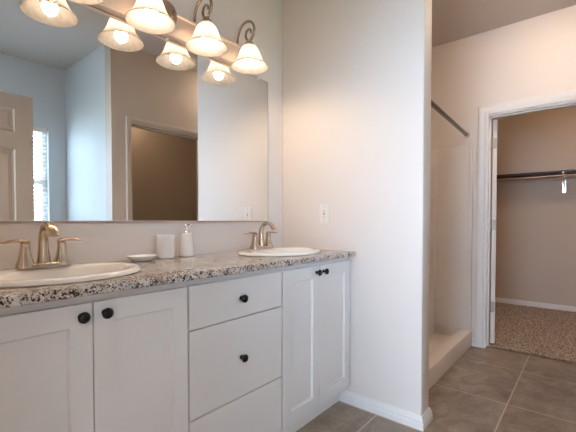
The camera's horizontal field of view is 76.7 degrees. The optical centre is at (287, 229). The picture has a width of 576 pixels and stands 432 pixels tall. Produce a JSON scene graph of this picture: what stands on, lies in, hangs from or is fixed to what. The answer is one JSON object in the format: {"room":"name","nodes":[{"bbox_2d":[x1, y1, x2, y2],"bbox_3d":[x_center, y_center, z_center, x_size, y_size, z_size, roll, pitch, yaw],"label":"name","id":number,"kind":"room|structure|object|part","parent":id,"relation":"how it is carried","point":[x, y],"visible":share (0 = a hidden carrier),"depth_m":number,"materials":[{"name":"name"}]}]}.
{"room":"bathroom","nodes":[
{"label":"bathroom","id":0,"kind":"room"},
{"bbox_2d":[0,0,282,268],"bbox_3d":[-0.197,-0.311,2.402,0.120,2.700,3.495,1,2,40],"label":"wall","id":1,"kind":"structure","parent":0,"point":[103,242],"depth_m":2.08,"materials":[{"name":"paint"}]},
{"bbox_2d":[0,0,267,223],"bbox_3d":[-0.623,-0.488,1.776,0.018,0.914,1.552,1,2,40],"label":"wall mirror","id":2,"kind":"object","parent":1,"relation":"attached to","point":[104,119],"visible":0.98,"depth_m":1.61,"materials":[{"name":"silver mirror"}]},
{"bbox_2d":[69,0,267,74],"bbox_3d":[-0.518,-1.038,1.712,0.244,0.271,1.111,1,2,40],"label":"vanity light","id":3,"kind":"object","parent":1,"relation":"attached to","point":[160,17],"visible":1,"depth_m":1.79,"materials":[{"name":"silver metal"}]},
{"bbox_3d":[-0.792,-0.956,1.355,0.208,0.118,0.208,1,2,40],"label":"lamp shade","id":4,"kind":"part","parent":3,"relation":"part of","materials":[{"name":"white glass"}]},
{"bbox_3d":[-0.600,-0.962,1.588,0.208,0.118,0.208,1,2,40],"label":"lamp shade","id":5,"kind":"part","parent":3,"relation":"part of","materials":[{"name":"white glass"}]},
{"bbox_3d":[-0.600,-0.939,1.588,0.060,0.076,0.060,1,2,40],"label":"light bulb","id":6,"kind":"part","parent":3,"relation":"part of","materials":[{"name":"white glass"}]},
{"bbox_3d":[-0.595,-1.006,1.772,0.050,0.122,0.966,1,2,40],"label":"plate","id":7,"kind":"part","parent":3,"relation":"part of","materials":[{"name":"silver metal"}]},
{"bbox_3d":[-0.431,-1.116,1.838,0.153,0.121,0.015,1,2,40],"label":"arm","id":8,"kind":"part","parent":3,"relation":"part of","materials":[{"name":"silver metal"}]},
{"bbox_3d":[-0.406,-0.967,1.821,0.208,0.118,0.208,1,2,40],"label":"lamp shade","id":9,"kind":"part","parent":3,"relation":"part of","materials":[{"name":"white glass"}]},
{"bbox_2d":[201,16,211,21],"bbox_3d":[-0.406,-1.020,1.819,0.055,0.078,0.055,1,2,40],"label":"socket","id":10,"kind":"object","parent":3,"relation":"attached to","point":[205,18],"depth_m":1.80,"materials":[{"name":"brown metal"}]},
{"bbox_3d":[-0.406,-0.944,1.821,0.060,0.076,0.060,1,2,40],"label":"light bulb","id":11,"kind":"part","parent":3,"relation":"part of","materials":[{"name":"white glass"}]},
{"bbox_3d":[-0.240,-1.121,2.067,0.153,0.121,0.015,1,2,40],"label":"arm","id":12,"kind":"part","parent":3,"relation":"part of","materials":[{"name":"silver metal"}]},
{"bbox_3d":[-0.216,-0.972,2.050,0.208,0.118,0.208,1,2,40],"label":"lamp shade","id":13,"kind":"part","parent":3,"relation":"part of","materials":[{"name":"white glass"}]},
{"bbox_3d":[-0.216,-0.949,2.050,0.060,0.076,0.060,1,2,40],"label":"light bulb","id":14,"kind":"part","parent":3,"relation":"part of","materials":[{"name":"white glass"}]},
{"bbox_2d":[245,39,254,44],"bbox_3d":[-0.216,-1.026,2.049,0.055,0.078,0.055,1,2,40],"label":"socket","id":15,"kind":"object","parent":3,"relation":"attached to","point":[249,41],"depth_m":2.03,"materials":[{"name":"brown metal"}]},
{"bbox_2d":[283,0,431,414],"bbox_3d":[0.368,-0.307,2.236,0.961,2.700,0.115,1,2,40],"label":"wall partition","id":16,"kind":"structure","parent":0,"point":[357,73],"depth_m":2.08,"materials":[{"name":"paint"}]},
{"bbox_2d":[320,204,328,222],"bbox_3d":[0.227,-0.096,2.278,0.072,0.118,0.008,1,2,40],"label":"wall outlet","id":17,"kind":"object","parent":16,"relation":"attached to","point":[324,209],"visible":1,"depth_m":2.27,"materials":[{"name":"white plastic"}]},
{"bbox_2d":[322,209,325,218],"bbox_3d":[0.226,-0.096,2.276,0.033,0.066,0.003,1,2,40],"label":"receptacle","id":18,"kind":"object","parent":17,"relation":"attached to","point":[323,210],"depth_m":2.28,"materials":[{"name":"white plastic"}]},
{"bbox_2d":[339,390,432,430],"bbox_3d":[0.555,1.011,2.111,0.508,0.070,0.149,1,2,40],"label":"baseboard","id":19,"kind":"structure","parent":16,"relation":"attached to","point":[420,422],"depth_m":2.02,"materials":[{"name":"paint"}]},
{"bbox_2d":[296,302,575,431],"bbox_3d":[1.780,1.063,2.192,3.230,0.062,5.650,1,2,40],"label":"floor","id":20,"kind":"structure","parent":0,"point":[488,389],"depth_m":2.38,"materials":[{"name":"tile"}]},
{"bbox_2d":[0,281,187,431],"bbox_3d":[-0.752,0.623,1.212,0.566,0.886,0.642,1,2,40],"label":"base cabinet","id":21,"kind":"object","parent":20,"relation":"on","point":[117,361],"visible":0.98,"depth_m":1.06,"materials":[{"name":"paint"}]},
{"bbox_3d":[-0.667,0.586,0.933,0.018,0.748,0.315,1,2,40],"label":"cabinet door","id":22,"kind":"part","parent":21,"relation":"part of","materials":[{"name":"paint"}]},
{"bbox_3d":[-0.567,0.244,1.008,0.032,0.033,0.033,1,2,40],"label":"knob","id":23,"kind":"part","parent":21,"relation":"part of","materials":[{"name":"black metal"}]},
{"bbox_3d":[-0.526,0.243,1.057,0.032,0.033,0.033,1,2,40],"label":"knob","id":24,"kind":"part","parent":21,"relation":"part of","materials":[{"name":"black metal"}]},
{"bbox_3d":[-0.463,0.580,1.179,0.018,0.748,0.316,1,2,40],"label":"cabinet door","id":25,"kind":"part","parent":21,"relation":"part of","materials":[{"name":"paint"}]},
{"bbox_2d":[0,249,355,308],"bbox_3d":[-0.393,0.155,1.635,0.568,0.027,1.797,1,2,40],"label":"countertop","id":26,"kind":"structure","parent":21,"relation":"on","point":[155,272],"depth_m":1.29,"materials":[{"name":"stone"}]},
{"bbox_2d":[0,222,84,268],"bbox_3d":[-0.830,0.053,1.257,0.130,0.159,0.268,1,2,40],"label":"faucet","id":27,"kind":"object","parent":26,"relation":"on","point":[47,229],"visible":1,"depth_m":1.27,"materials":[{"name":"silver metal"}]},
{"bbox_3d":[-0.915,0.041,1.213,0.027,0.016,0.092,1,2,40],"label":"lever","id":28,"kind":"part","parent":27,"relation":"part of","materials":[{"name":"silver metal"}]},
{"bbox_3d":[-0.894,0.088,1.239,0.053,0.083,0.053,1,2,40],"label":"handle","id":29,"kind":"part","parent":27,"relation":"part of","materials":[{"name":"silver metal"}]},
{"bbox_3d":[-0.859,0.123,1.283,0.054,0.016,0.166,1,2,40],"label":"plate","id":30,"kind":"part","parent":27,"relation":"part of","materials":[{"name":"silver metal"}]},
{"bbox_3d":[-0.829,0.050,1.256,0.129,0.153,0.049,1,2,40],"label":"spout","id":31,"kind":"part","parent":27,"relation":"part of","materials":[{"name":"silver metal"}]},
{"bbox_3d":[-0.823,0.086,1.325,0.053,0.083,0.053,1,2,40],"label":"handle","id":32,"kind":"part","parent":27,"relation":"part of","materials":[{"name":"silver metal"}]},
{"bbox_3d":[-0.802,0.038,1.349,0.027,0.016,0.092,1,2,40],"label":"lever","id":33,"kind":"part","parent":27,"relation":"part of","materials":[{"name":"silver metal"}]},
{"bbox_2d":[0,262,140,287],"bbox_3d":[-0.748,0.218,1.199,0.416,0.168,0.512,1,2,40],"label":"sink","id":34,"kind":"object","parent":26,"relation":"in","point":[93,271],"visible":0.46,"depth_m":1.22,"materials":[{"name":"ceramic"}]},
{"bbox_2d":[126,254,156,261],"bbox_3d":[-0.656,0.130,1.637,0.109,0.024,0.136,1,2,40],"label":"soap dish","id":35,"kind":"object","parent":26,"relation":"on","point":[144,257],"visible":1,"depth_m":1.61,"materials":[{"name":"ceramic"}]},
{"bbox_2d":[156,235,174,258],"bbox_3d":[-0.591,0.083,1.756,0.085,0.112,0.085,1,2,40],"label":"tumbler","id":36,"kind":"object","parent":26,"relation":"on","point":[165,244],"visible":1,"depth_m":1.72,"materials":[{"name":"ceramic"}]},
{"bbox_2d":[179,224,194,256],"bbox_3d":[-0.515,0.054,1.855,0.084,0.165,0.079,1,2,40],"label":"soap dispenser","id":37,"kind":"object","parent":26,"relation":"on","point":[186,249],"visible":1,"depth_m":1.83,"materials":[{"name":"ceramic"}]},
{"bbox_2d":[244,221,277,248],"bbox_3d":[-0.124,0.034,2.106,0.130,0.159,0.268,1,2,40],"label":"faucet","id":38,"kind":"object","parent":26,"relation":"on","point":[257,242],"visible":1,"depth_m":2.11,"materials":[{"name":"silver metal"}]},
{"bbox_3d":[-0.189,0.069,2.088,0.053,0.083,0.053,1,2,40],"label":"handle","id":39,"kind":"part","parent":38,"relation":"part of","materials":[{"name":"silver metal"}]},
{"bbox_3d":[-0.153,0.104,2.132,0.054,0.016,0.166,1,2,40],"label":"plate","id":40,"kind":"part","parent":38,"relation":"part of","materials":[{"name":"silver metal"}]},
{"bbox_3d":[-0.124,0.031,2.106,0.129,0.153,0.049,1,2,40],"label":"spout","id":41,"kind":"part","parent":38,"relation":"part of","materials":[{"name":"silver metal"}]},
{"bbox_3d":[-0.118,0.067,2.174,0.053,0.083,0.053,1,2,40],"label":"handle","id":42,"kind":"part","parent":38,"relation":"part of","materials":[{"name":"silver metal"}]},
{"bbox_2d":[238,247,319,256],"bbox_3d":[-0.043,0.198,2.048,0.416,0.168,0.512,1,2,40],"label":"sink","id":43,"kind":"object","parent":26,"relation":"in","point":[275,251],"visible":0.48,"depth_m":1.99,"materials":[{"name":"ceramic"}]},
{"bbox_2d":[185,267,281,431],"bbox_3d":[-0.383,0.613,1.656,0.566,0.886,0.509,1,2,40],"label":"base cabinet","id":44,"kind":"object","parent":20,"relation":"on","point":[235,320],"visible":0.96,"depth_m":1.47,"materials":[{"name":"paint"}]},
{"bbox_3d":[-0.197,0.278,1.494,0.018,0.158,0.502,1,2,40],"label":"drawer","id":45,"kind":"part","parent":44,"relation":"part of","materials":[{"name":"paint"}]},
{"bbox_3d":[-0.197,0.819,1.506,0.018,0.257,0.502,1,2,40],"label":"drawer","id":46,"kind":"part","parent":44,"relation":"part of","materials":[{"name":"paint"}]},
{"bbox_3d":[-0.197,0.524,1.499,0.018,0.322,0.502,1,2,40],"label":"drawer","id":47,"kind":"part","parent":44,"relation":"part of","materials":[{"name":"paint"}]},
{"bbox_3d":[-0.179,0.281,1.476,0.032,0.033,0.033,1,2,40],"label":"knob","id":48,"kind":"part","parent":44,"relation":"part of","materials":[{"name":"black metal"}]},
{"bbox_3d":[-0.179,0.523,1.481,0.032,0.033,0.033,1,2,40],"label":"knob","id":49,"kind":"part","parent":44,"relation":"part of","materials":[{"name":"black metal"}]},
{"bbox_2d":[279,257,349,431],"bbox_3d":[-0.021,0.603,2.092,0.566,0.886,0.624,1,2,40],"label":"base cabinet","id":50,"kind":"object","parent":20,"relation":"on","point":[315,306],"visible":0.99,"depth_m":1.89,"materials":[{"name":"paint"}]},
{"bbox_3d":[0.065,0.566,1.815,0.018,0.748,0.300,1,2,40],"label":"cabinet door","id":51,"kind":"part","parent":50,"relation":"part of","materials":[{"name":"paint"}]},
{"bbox_3d":[0.201,0.223,1.933,0.032,0.033,0.033,1,2,40],"label":"knob","id":52,"kind":"part","parent":50,"relation":"part of","materials":[{"name":"black metal"}]},
{"bbox_3d":[0.263,0.561,2.053,0.018,0.748,0.312,1,2,40],"label":"cabinet door","id":53,"kind":"part","parent":50,"relation":"part of","materials":[{"name":"paint"}]},
{"bbox_2d":[429,144,472,388],"bbox_3d":[0.825,0.145,2.889,0.843,1.764,1.455,1,2,40],"label":"shower stall","id":54,"kind":"object","parent":20,"relation":"on","point":[451,172],"visible":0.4,"depth_m":3.25,"materials":[{"name":"plastic"}]},
{"bbox_3d":[1.050,0.781,3.402,0.510,0.378,0.360,1,2,40],"label":"seat","id":55,"kind":"part","parent":54,"relation":"part of","materials":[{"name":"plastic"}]},
{"bbox_2d":[431,5,575,337],"bbox_3d":[2.199,-0.319,2.759,3.350,2.700,0.115,1,2,40],"label":"wall","id":56,"kind":"structure","parent":0,"point":[535,56],"depth_m":3.07,"materials":[{"name":"paint"}]},
{"bbox_2d":[431,100,469,137],"bbox_3d":[1.129,-0.817,2.614,0.052,0.052,1.459,1,2,37],"label":"shower curtain rod","id":57,"kind":"object","parent":56,"relation":"attached to","point":[434,105],"visible":0.56,"depth_m":2.67,"materials":[{"name":"metal"}]},
{"bbox_2d":[471,338,475,346],"bbox_3d":[1.624,0.987,3.180,0.036,0.070,0.017,1,2,40],"label":"baseboard","id":58,"kind":"structure","parent":56,"relation":"attached to","point":[473,343],"depth_m":3.18,"materials":[{"name":"paint"}]},
{"bbox_2d":[432,0,575,46],"bbox_3d":[0.955,-1.683,1.151,3.450,0.100,8.250,1,2,40],"label":"ceiling","id":59,"kind":"structure","parent":0,"point":[452,20],"depth_m":2.83,"materials":[{"name":"paint"}]},
{"bbox_2d":[492,106,575,306],"bbox_3d":[2.887,-0.338,3.588,2.750,2.700,2.040,1,2,40],"label":"wall","id":60,"kind":"structure","parent":0,"point":[536,221],"depth_m":4.58,"materials":[{"name":"paint"}]},
{"bbox_2d":[476,89,575,347],"bbox_3d":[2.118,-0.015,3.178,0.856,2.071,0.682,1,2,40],"label":"door frame","id":61,"kind":"structure","parent":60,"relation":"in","point":[487,128],"depth_m":3.12,"materials":[{"name":"paint"}]},
{"bbox_2d":[495,297,575,311],"bbox_3d":[2.855,0.978,3.579,2.550,0.070,1.940,1,2,40],"label":"baseboard","id":62,"kind":"structure","parent":60,"relation":"attached to","point":[500,300],"depth_m":4.59,"materials":[{"name":"paint"}]},
{"bbox_2d":[497,169,575,191],"bbox_3d":[3.378,-0.559,4.175,2.540,0.236,0.299,1,2,40],"label":"closet shelf","id":63,"kind":"object","parent":60,"relation":"attached to","point":[562,172],"visible":0.52,"depth_m":4.44,"materials":[{"name":"paint"}]},
{"bbox_2d":[497,173,575,180],"bbox_3d":[3.316,-0.619,4.086,2.545,0.032,0.032,1,2,40],"label":"clothes rod","id":64,"kind":"object","parent":63,"relation":"attached to","point":[571,174],"visible":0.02,"depth_m":4.36,"materials":[{"name":"metal"}]}
]}

